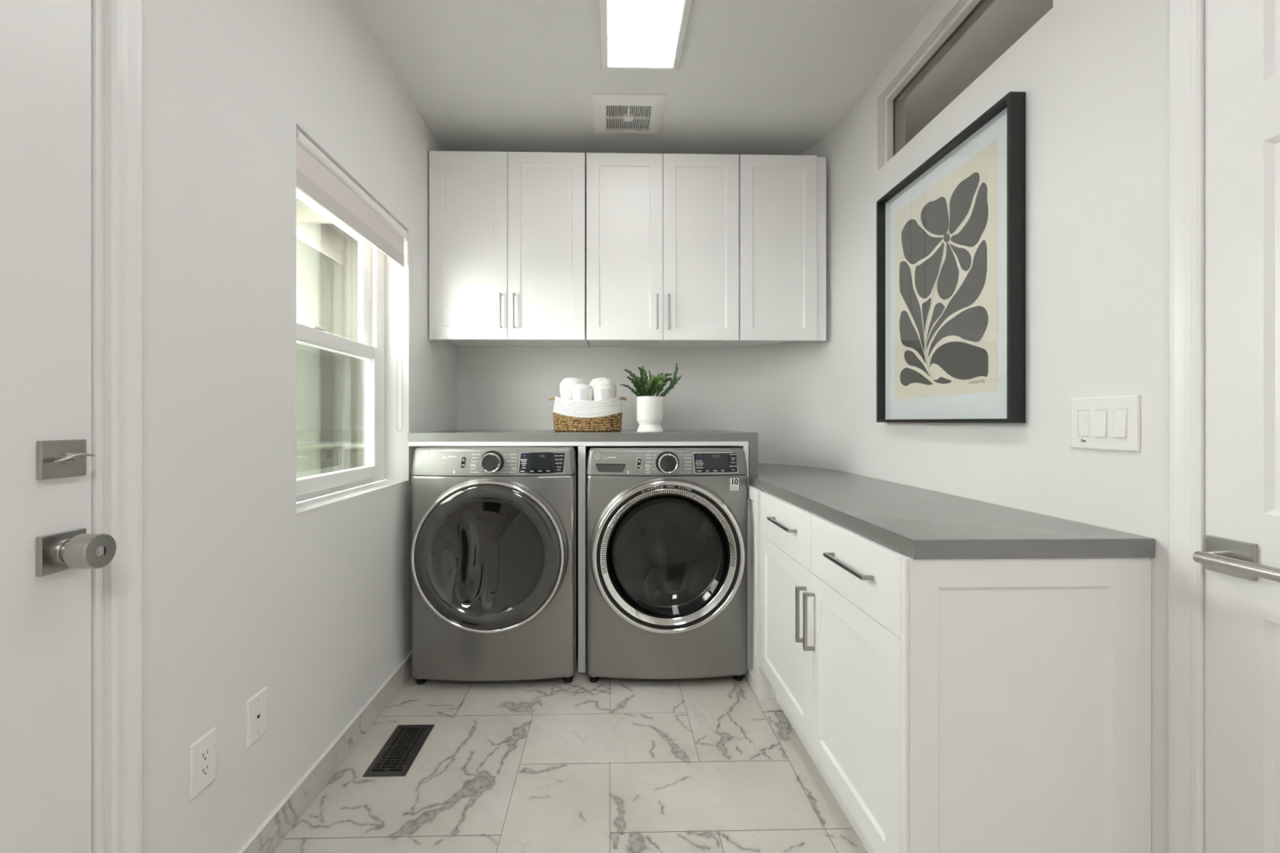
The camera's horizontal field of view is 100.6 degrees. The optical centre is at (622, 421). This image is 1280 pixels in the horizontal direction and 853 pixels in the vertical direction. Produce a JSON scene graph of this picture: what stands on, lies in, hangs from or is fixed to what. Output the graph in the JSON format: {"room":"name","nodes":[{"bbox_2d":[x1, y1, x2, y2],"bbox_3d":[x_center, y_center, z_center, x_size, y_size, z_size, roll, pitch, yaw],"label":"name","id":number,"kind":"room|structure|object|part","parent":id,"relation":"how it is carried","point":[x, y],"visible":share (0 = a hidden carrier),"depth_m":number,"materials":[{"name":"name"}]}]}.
{"room":"laundry room","nodes":[
{"label":"laundry room","id":0,"kind":"room"},
{"bbox_2d":[102,0,457,852],"bbox_3d":[-0.989,-0.161,0.462,0.155,2.600,5.570,0,0,-1],"label":"wall","id":1,"kind":"structure","parent":0,"point":[243,594],"depth_m":1.33,"materials":[{"name":"paint"}]},
{"bbox_2d":[0,0,116,852],"bbox_3d":[-0.905,0.114,0.532,0.114,2.039,0.832,0,0,-1],"label":"door","id":2,"kind":"structure","parent":1,"relation":"in","point":[49,550],"depth_m":0.85,"materials":[{"name":"paint"}]},
{"bbox_3d":[-0.923,0.214,0.875,0.009,0.063,0.073,0,0,-1],"label":"knob","id":3,"kind":"part","parent":2,"relation":"part of","materials":[{"name":"silver metal"}]},
{"bbox_2d":[91,0,102,852],"bbox_3d":[-0.991,0.114,0.521,0.153,2.090,0.852,0,0,-1],"label":"trim","id":4,"kind":"structure","parent":1,"relation":"attached to","point":[96,5],"depth_m":0.93,"materials":[{"name":"paint"}]},
{"bbox_2d":[106,0,142,852],"bbox_3d":[-0.904,0.086,0.531,0.018,2.107,0.949,0,0,-1],"label":"trim","id":5,"kind":"structure","parent":1,"relation":"attached to","point":[124,18],"depth_m":0.97,"materials":[{"name":"paint"}]},
{"bbox_2d":[188,727,216,800],"bbox_3d":[-0.924,0.754,1.172,0.007,0.116,0.073,0,0,-1],"label":"power outlet","id":6,"kind":"object","parent":1,"relation":"attached to","point":[202,753],"visible":1,"depth_m":1.17,"materials":[{"name":"plastic"}]},
{"bbox_2d":[199,743,210,782],"bbox_3d":[-0.921,0.754,1.173,0.002,0.067,0.033,0,0,-1],"label":"receptacle","id":7,"kind":"object","parent":6,"relation":"attached to","point":[204,748],"depth_m":1.17,"materials":[{"name":"plastic"}]},
{"bbox_2d":[246,686,266,747],"bbox_3d":[-0.929,0.751,1.351,0.006,0.114,0.073,0,0,-1],"label":"cable plate","id":8,"kind":"object","parent":1,"relation":"attached to","point":[256,706],"visible":1,"depth_m":1.34,"materials":[{"name":"plastic"}]},
{"bbox_2d":[236,651,411,852],"bbox_3d":[-0.943,1.090,2.067,0.012,0.098,2.121,0,0,-1],"label":"baseboard","id":9,"kind":"structure","parent":1,"relation":"attached to","point":[267,837],"depth_m":1.64,"materials":[{"name":"stone"}]},
{"bbox_2d":[296,188,384,502],"bbox_3d":[-1.059,-0.296,1.948,0.078,1.116,0.848,0,0,-1],"label":"window","id":10,"kind":"structure","parent":1,"relation":"in","point":[370,347],"depth_m":2.20,"materials":[{"name":"plastic"}]},
{"bbox_3d":[-1.087,-0.523,1.930,0.022,0.525,0.648,0,0,-1],"label":"sash","id":11,"kind":"part","parent":10,"relation":"part of","materials":[{"name":"plastic"}]},
{"bbox_3d":[-1.034,-0.037,1.909,0.030,0.542,0.682,0,0,-1],"label":"sash","id":12,"kind":"part","parent":10,"relation":"part of","materials":[{"name":"plastic"}]},
{"bbox_2d":[296,128,407,431],"bbox_3d":[-0.974,-0.404,1.950,0.054,0.900,0.848,0,0,-1],"label":"roller blind","id":13,"kind":"object","parent":10,"relation":"attached to","point":[318,178],"visible":0.98,"depth_m":1.83,"materials":[{"name":"fabric"}]},
{"bbox_3d":[-0.986,-0.386,2.349,0.028,0.864,0.004,0,0,-1],"label":"bead chain","id":14,"kind":"part","parent":13,"relation":"part of","materials":[{"name":"plastic"}]},
{"bbox_2d":[296,480,408,516],"bbox_3d":[-0.999,0.269,1.949,0.107,0.010,0.852,0,0,-1],"label":"trim","id":15,"kind":"structure","parent":1,"relation":"attached to","point":[311,505],"depth_m":1.87,"materials":[{"name":"paint"}]},
{"bbox_2d":[272,653,867,852],"bbox_3d":[0.090,1.179,0.423,2.310,0.080,5.699,0,0,-1],"label":"floor","id":16,"kind":"structure","parent":0,"point":[607,765],"depth_m":1.68,"materials":[{"name":"stone"}]},
{"bbox_2d":[362,724,434,777],"bbox_3d":[-0.768,1.135,1.845,0.136,0.007,0.287,0,0,-1],"label":"floor vent","id":17,"kind":"object","parent":16,"relation":"in","point":[399,752],"visible":1,"depth_m":1.82,"materials":[{"name":"brown metal"}]},
{"bbox_2d":[372,726,426,770],"bbox_3d":[-0.768,1.136,1.851,0.098,0.004,0.237,0,0,-1],"label":"grille","id":18,"kind":"object","parent":17,"relation":"attached to","point":[397,753],"depth_m":1.84,"materials":[{"name":"brown metal"}]},
{"bbox_2d":[410,445,577,684],"bbox_3d":[-0.564,0.627,2.619,0.701,1.023,0.858,0,0,-1],"label":"dryer","id":19,"kind":"object","parent":16,"relation":"on","point":[494,556],"visible":1,"depth_m":2.25,"materials":[{"name":"metal"}]},
{"bbox_2d":[443,453,516,473],"bbox_3d":[-0.608,0.179,2.255,0.315,0.082,0.021,0,0,-1],"label":"control panel","id":20,"kind":"object","parent":19,"relation":"on","point":[452,463],"depth_m":2.25,"materials":[{"name":"silver metal"}]},
{"bbox_2d":[431,500,544,613],"bbox_3d":[-0.558,0.564,2.235,0.470,0.470,0.062,0,0,-1],"label":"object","id":21,"kind":"object","parent":19,"relation":"on","point":[487,557],"depth_m":2.23,"materials":[{"name":"glass"}]},
{"bbox_3d":[-0.565,0.173,2.646,0.701,0.116,0.803,0,0,-1],"label":"control panel","id":22,"kind":"part","parent":19,"relation":"part of","materials":[{"name":"silver metal"}]},
{"bbox_3d":[-0.559,0.564,2.252,0.660,0.660,0.058,0,0,-1],"label":"door","id":23,"kind":"part","parent":19,"relation":"part of","materials":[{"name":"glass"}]},
{"bbox_2d":[520,454,563,471],"bbox_3d":[-0.343,0.179,2.267,0.181,0.074,0.011,0,0,-8],"label":"display","id":24,"kind":"object","parent":19,"relation":"on","point":[529,463],"depth_m":2.27,"materials":[{"name":"black glass"}]},
{"bbox_2d":[408,440,748,672],"bbox_3d":[-0.200,0.615,2.752,1.522,1.048,0.748,0,0,-1],"label":"surround","id":25,"kind":"object","parent":16,"relation":"on","point":[584,447],"visible":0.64,"depth_m":2.38,"materials":[{"name":"paint"}]},
{"bbox_3d":[-0.191,0.101,2.388,1.522,0.020,0.020,0,0,-1],"label":"rail","id":26,"kind":"part","parent":25,"relation":"part of","materials":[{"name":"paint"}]},
{"bbox_2d":[407,430,758,475],"bbox_3d":[-0.180,0.148,2.761,1.566,0.192,0.769,0,0,-1],"label":"countertop","id":27,"kind":"structure","parent":25,"relation":"on","point":[449,435],"depth_m":2.38,"materials":[{"name":"grey stone"}]},
{"bbox_2d":[548,396,626,431],"bbox_3d":[-0.176,-0.036,2.703,0.395,0.174,0.286,0,0,-1],"label":"storage basket","id":28,"kind":"object","parent":27,"relation":"on","point":[569,415],"visible":1,"depth_m":2.58,"materials":[{"name":"brown wicker"}]},
{"bbox_2d":[559,377,586,399],"bbox_3d":[-0.254,-0.095,2.748,0.143,0.261,0.143,0,0,-1],"label":"rolled towel","id":29,"kind":"object","parent":28,"relation":"in","point":[566,387],"visible":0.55,"depth_m":2.69,"materials":[{"name":"white fabric"}]},
{"bbox_2d":[573,383,593,400],"bbox_3d":[-0.196,-0.074,2.630,0.101,0.220,0.102,0,0,-1],"label":"rolled towel","id":30,"kind":"object","parent":28,"relation":"in","point":[581,392],"visible":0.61,"depth_m":2.59,"materials":[{"name":"white fabric"}]},
{"bbox_2d":[589,377,616,400],"bbox_3d":[-0.101,-0.095,2.752,0.143,0.261,0.142,0,0,-1],"label":"rolled towel","id":31,"kind":"object","parent":28,"relation":"in","point":[596,381],"visible":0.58,"depth_m":2.71,"materials":[{"name":"white fabric"}]},
{"bbox_2d":[593,383,613,417],"bbox_3d":[-0.093,-0.074,2.632,0.100,0.220,0.102,0,0,-1],"label":"rolled towel","id":32,"kind":"object","parent":28,"relation":"in","point":[602,392],"visible":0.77,"depth_m":2.59,"materials":[{"name":"white fabric"}]},
{"bbox_2d":[620,362,681,431],"bbox_3d":[0.135,-0.116,2.586,0.298,0.336,0.147,0,0,-1],"label":"potted plant","id":33,"kind":"object","parent":27,"relation":"on","point":[650,408],"visible":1,"depth_m":2.56,"materials":[{"name":"green plant"}]},
{"bbox_3d":[0.135,-0.034,2.594,0.132,0.171,0.132,0,0,-1],"label":"pot","id":34,"kind":"part","parent":33,"relation":"part of","materials":[{"name":"white ceramic"}]},
{"bbox_3d":[-0.191,0.619,2.753,0.032,1.015,0.746,0,0,-1],"label":"divider panel","id":35,"kind":"part","parent":25,"relation":"part of","materials":[{"name":"paint"}]},
{"bbox_3d":[0.549,0.625,2.770,0.024,1.028,0.747,0,0,-1],"label":"panel","id":36,"kind":"part","parent":25,"relation":"part of","materials":[{"name":"paint"}]},
{"bbox_2d":[586,445,747,682],"bbox_3d":[0.188,0.629,2.638,0.700,1.019,0.854,0,0,-1],"label":"washer","id":37,"kind":"object","parent":16,"relation":"on","point":[667,526],"visible":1,"depth_m":2.28,"materials":[{"name":"metal"}]},
{"bbox_3d":[-0.051,0.201,2.278,0.130,0.034,0.006,0,0,7],"label":"drawer pull","id":38,"kind":"part","parent":37,"relation":"part of","materials":[{"name":"grey plastic"}]},
{"bbox_2d":[604,453,691,473],"bbox_3d":[0.103,0.183,2.276,0.382,0.082,0.032,0,0,-1],"label":"control panel","id":39,"kind":"object","parent":37,"relation":"on","point":[613,463],"depth_m":2.27,"materials":[{"name":"grey metal"}]},
{"bbox_3d":[0.192,0.568,2.270,0.667,0.667,0.058,0,0,-1],"label":"door","id":40,"kind":"part","parent":37,"relation":"part of","materials":[{"name":"glass"}]},
{"bbox_3d":[0.187,0.176,2.663,0.700,0.112,0.803,0,0,-1],"label":"control panel","id":41,"kind":"part","parent":37,"relation":"part of","materials":[{"name":"silver metal"}]},
{"bbox_2d":[695,453,735,471],"bbox_3d":[0.404,0.178,2.284,0.183,0.075,0.012,0,0,-8],"label":"display","id":42,"kind":"object","parent":37,"relation":"on","point":[704,462],"depth_m":2.28,"materials":[{"name":"black glass"}]},
{"bbox_2d":[731,479,737,489],"bbox_3d":[0.484,0.272,2.291,0.031,0.048,0.001,0,0,-11],"label":"sticker","id":43,"kind":"object","parent":37,"relation":"attached to","point":[734,482],"depth_m":2.29,"materials":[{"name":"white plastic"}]},
{"bbox_2d":[744,484,1151,852],"bbox_3d":[0.816,0.712,1.751,0.554,0.854,1.293,0,0,-1],"label":"base cabinet","id":44,"kind":"object","parent":16,"relation":"on","point":[980,705],"visible":0.99,"depth_m":1.12,"materials":[{"name":"paint"}]},
{"bbox_3d":[0.560,0.712,2.289,0.018,0.854,0.206,0,0,-1],"label":"filler panel","id":45,"kind":"part","parent":44,"relation":"part of","materials":[{"name":"paint"}]},
{"bbox_3d":[0.554,0.360,1.857,0.029,0.010,0.235,0,0,-1],"label":"handle","id":46,"kind":"part","parent":44,"relation":"part of","materials":[{"name":"silver metal"}]},
{"bbox_3d":[0.578,0.731,1.893,0.020,0.538,0.542,0,0,-1],"label":"door","id":47,"kind":"part","parent":44,"relation":"part of","materials":[{"name":"paint"}]},
{"bbox_3d":[0.578,0.373,1.893,0.020,0.173,0.542,0,0,-1],"label":"drawer","id":48,"kind":"part","parent":44,"relation":"part of","materials":[{"name":"paint"}]},
{"bbox_3d":[0.557,0.603,1.659,0.032,0.172,0.012,0,0,-1],"label":"handle","id":49,"kind":"part","parent":44,"relation":"part of","materials":[{"name":"silver metal"}]},
{"bbox_3d":[0.559,0.601,1.594,0.032,0.172,0.012,0,0,-1],"label":"handle","id":50,"kind":"part","parent":44,"relation":"part of","materials":[{"name":"silver metal"}]},
{"bbox_3d":[0.566,0.364,1.343,0.029,0.010,0.223,0,0,-1],"label":"handle","id":51,"kind":"part","parent":44,"relation":"part of","materials":[{"name":"silver metal"}]},
{"bbox_3d":[0.590,0.731,1.371,0.020,0.538,0.499,0,0,-1],"label":"door","id":52,"kind":"part","parent":44,"relation":"part of","materials":[{"name":"paint"}]},
{"bbox_3d":[0.590,0.373,1.371,0.020,0.173,0.499,0,0,-1],"label":"drawer","id":53,"kind":"part","parent":44,"relation":"part of","materials":[{"name":"paint"}]},
{"bbox_2d":[748,462,1155,559],"bbox_3d":[0.829,0.264,2.131,0.507,0.040,2.065,0,0,-1],"label":"countertop","id":54,"kind":"structure","parent":44,"relation":"on","point":[914,522],"depth_m":1.30,"materials":[{"name":"grey stone"}]},
{"bbox_3d":[0.839,0.712,1.115,0.490,0.854,0.019,0,0,-1],"label":"panel","id":55,"kind":"part","parent":44,"relation":"part of","materials":[{"name":"paint"}]},
{"bbox_2d":[457,342,704,447],"bbox_3d":[-0.323,-0.161,3.203,1.615,2.600,0.120,0,0,-1],"label":"wall","id":56,"kind":"structure","parent":0,"point":[499,388],"depth_m":3.14,"materials":[{"name":"paint"}]},
{"bbox_2d":[429,151,588,346],"bbox_3d":[-0.576,-0.869,2.866,0.768,0.930,0.537,0,0,-1],"label":"upper cabinet","id":57,"kind":"object","parent":56,"relation":"attached to","point":[508,229],"visible":0.98,"depth_m":2.63,"materials":[{"name":"paint"}]},
{"bbox_3d":[-0.762,-0.869,2.632,0.383,0.930,0.019,0,0,-1],"label":"door","id":58,"kind":"part","parent":57,"relation":"part of","materials":[{"name":"paint"}]},
{"bbox_3d":[-0.571,-0.423,2.657,0.768,0.034,0.018,0,0,-1],"label":"light rail","id":59,"kind":"part","parent":57,"relation":"part of","materials":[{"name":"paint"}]},
{"bbox_3d":[-0.598,-0.544,2.612,0.009,0.169,0.030,0,0,-1],"label":"handle","id":60,"kind":"part","parent":57,"relation":"part of","materials":[{"name":"silver metal"}]},
{"bbox_3d":[-0.534,-0.544,2.613,0.009,0.169,0.030,0,0,-1],"label":"handle","id":61,"kind":"part","parent":57,"relation":"part of","materials":[{"name":"silver metal"}]},
{"bbox_2d":[530,342,542,345],"bbox_3d":[-0.480,-0.434,2.990,0.068,0.010,0.068,0,0,-1],"label":"puck light","id":62,"kind":"object","parent":57,"relation":"attached to","point":[532,343],"visible":1,"depth_m":2.96,"materials":[{"name":"plastic"}]},
{"bbox_3d":[-0.378,-0.869,2.641,0.381,0.930,0.019,0,0,-1],"label":"door","id":63,"kind":"part","parent":57,"relation":"part of","materials":[{"name":"paint"}]},
{"bbox_2d":[586,152,738,346],"bbox_3d":[0.196,-0.869,2.884,0.762,0.930,0.537,0,0,-1],"label":"upper cabinet","id":64,"kind":"object","parent":56,"relation":"attached to","point":[662,230],"visible":1,"depth_m":2.65,"materials":[{"name":"paint"}]},
{"bbox_3d":[0.011,-0.869,2.651,0.380,0.930,0.019,0,0,-1],"label":"door","id":65,"kind":"part","parent":64,"relation":"part of","materials":[{"name":"paint"}]},
{"bbox_3d":[0.173,-0.544,2.630,0.009,0.169,0.030,0,0,-1],"label":"handle","id":66,"kind":"part","parent":64,"relation":"part of","materials":[{"name":"silver metal"}]},
{"bbox_3d":[0.232,-0.544,2.631,0.009,0.169,0.030,0,0,-1],"label":"handle","id":67,"kind":"part","parent":64,"relation":"part of","materials":[{"name":"silver metal"}]},
{"bbox_3d":[0.201,-0.423,2.675,0.762,0.034,0.018,0,0,-1],"label":"light rail","id":68,"kind":"part","parent":64,"relation":"part of","materials":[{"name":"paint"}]},
{"bbox_3d":[0.393,-0.869,2.659,0.379,0.930,0.019,0,0,-1],"label":"door","id":69,"kind":"part","parent":64,"relation":"part of","materials":[{"name":"paint"}]},
{"bbox_2d":[351,0,937,161],"bbox_3d":[0.089,-1.501,0.487,2.310,0.080,5.570,0,0,-1],"label":"ceiling","id":70,"kind":"structure","parent":0,"point":[753,77],"depth_m":2.21,"materials":[{"name":"paint"}]},
{"bbox_2d":[591,93,666,135],"bbox_3d":[0.027,-1.450,2.533,0.334,0.020,0.332,0,0,-1],"label":"ceiling vent","id":71,"kind":"object","parent":70,"relation":"in","point":[610,110],"visible":1,"depth_m":2.50,"materials":[{"name":"plastic"}]},
{"bbox_2d":[599,0,692,71],"bbox_3d":[0.086,-1.448,1.575,0.320,0.025,1.220,0,0,-1],"label":"recessed light","id":72,"kind":"object","parent":70,"relation":"in","point":[643,35],"visible":1,"depth_m":1.97,"materials":[{"name":"glowing acrylic diffuser"},{"name":"white painted metal"}]},
{"bbox_2d":[704,0,1168,852],"bbox_3d":[0.896,-0.161,0.506,0.695,2.600,5.570,0,0,-1],"label":"wall","id":73,"kind":"structure","parent":0,"point":[1092,74],"depth_m":1.36,"materials":[{"name":"paint"}]},
{"bbox_2d":[720,154,826,346],"bbox_3d":[0.801,-0.869,2.908,0.437,0.930,0.496,0,0,-1],"label":"upper cabinet","id":74,"kind":"object","parent":73,"relation":"attached to","point":[782,198],"visible":0.85,"depth_m":2.66,"materials":[{"name":"paint"}]},
{"bbox_2d":[884,0,994,164],"bbox_3d":[1.153,-1.216,1.809,0.060,0.306,0.890,0,0,-1],"label":"window frame","id":75,"kind":"structure","parent":73,"relation":"in","point":[972,10],"depth_m":2.03,"materials":[{"name":"paint"}]},
{"bbox_2d":[876,91,1025,422],"bbox_3d":[1.070,-0.447,1.812,0.044,0.904,0.726,0,0,-1],"label":"framed print","id":76,"kind":"object","parent":73,"relation":"attached to","point":[951,233],"visible":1,"depth_m":1.71,"materials":[{"name":"paper"}]},
{"bbox_2d":[1071,395,1141,452],"bbox_3d":[1.100,0.005,1.219,0.012,0.122,0.167,0,0,-1],"label":"light switch","id":77,"kind":"object","parent":73,"relation":"attached to","point":[1113,423],"visible":1,"depth_m":1.21,"materials":[{"name":"plastic"}]},
{"bbox_3d":[1.098,0.005,1.265,0.002,0.067,0.033,0,0,-1],"label":"rocker frame","id":78,"kind":"part","parent":77,"relation":"part of","materials":[{"name":"plastic"}]},
{"bbox_3d":[1.099,0.005,1.219,0.002,0.067,0.033,0,0,-1],"label":"rocker frame","id":79,"kind":"part","parent":77,"relation":"part of","materials":[{"name":"plastic"}]},
{"bbox_3d":[1.100,0.005,1.173,0.002,0.067,0.033,0,0,-1],"label":"rocker frame","id":80,"kind":"part","parent":77,"relation":"part of","materials":[{"name":"plastic"}]},
{"bbox_2d":[1168,0,1204,852],"bbox_3d":[1.116,0.086,0.604,0.010,2.107,0.938,0,0,-1],"label":"trim","id":81,"kind":"structure","parent":73,"relation":"attached to","point":[1185,17],"depth_m":1.04,"materials":[{"name":"paint"}]},
{"bbox_2d":[1192,0,1279,852],"bbox_3d":[1.107,0.114,0.609,0.111,2.039,0.834,0,0,-1],"label":"door","id":82,"kind":"structure","parent":73,"relation":"in","point":[1240,557],"depth_m":0.95,"materials":[{"name":"paint"}]},
{"bbox_3d":[1.109,0.248,0.969,0.009,0.065,0.075,0,0,-1],"label":"lever handle","id":83,"kind":"part","parent":82,"relation":"part of","materials":[{"name":"silver metal"}]},
{"bbox_3d":[1.076,0.248,0.903,0.063,0.023,0.154,0,0,-1],"label":"lever","id":84,"kind":"part","parent":82,"relation":"part of","materials":[{"name":"silver metal"}]},
{"bbox_2d":[905,0,1053,144],"bbox_3d":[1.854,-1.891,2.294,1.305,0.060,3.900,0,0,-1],"label":"window pane","id":85,"kind":"structure","parent":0,"point":[1004,22],"depth_m":2.71,"materials":[{"name":"glass"}]},
{"bbox_3d":[-4.048,2.164,0.405,5.925,0.050,9.000,0,0,-1],"label":"ground","id":86,"kind":"structure","parent":0,"visible":0},
{"bbox_2d":[296,223,320,478],"bbox_3d":[-2.359,0.039,3.546,0.150,4.200,1.000,0,0,-1],"label":"wall","id":87,"kind":"structure","parent":86,"relation":"on","point":[308,235],"depth_m":3.87,"materials":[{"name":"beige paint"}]},
{"bbox_2d":[296,197,333,223],"bbox_3d":[-1.714,-1.476,3.661,1.145,0.190,0.800,0,0,-1],"label":"sky","id":88,"kind":"structure","parent":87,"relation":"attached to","point":[305,214],"depth_m":3.67,"materials":[{"name":"white"}]},
{"bbox_2d":[296,444,364,451],"bbox_3d":[-1.712,0.192,3.561,1.145,0.035,1.000,0,0,-1],"label":"trim","id":89,"kind":"structure","parent":87,"relation":"attached to","point":[306,447],"depth_m":4.03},
{"bbox_2d":[320,223,364,474],"bbox_3d":[-1.800,0.039,4.134,1.295,4.200,0.150,0,0,-1],"label":"wall","id":90,"kind":"structure","parent":86,"relation":"on","point":[354,367],"depth_m":4.05,"materials":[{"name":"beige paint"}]},
{"bbox_2d":[333,224,345,471],"bbox_3d":[-2.145,0.309,4.026,0.060,3.660,0.050,0,0,-1],"label":"trim","id":91,"kind":"structure","parent":90,"relation":"attached to","point":[339,234],"depth_m":4.00,"materials":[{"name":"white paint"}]}
]}

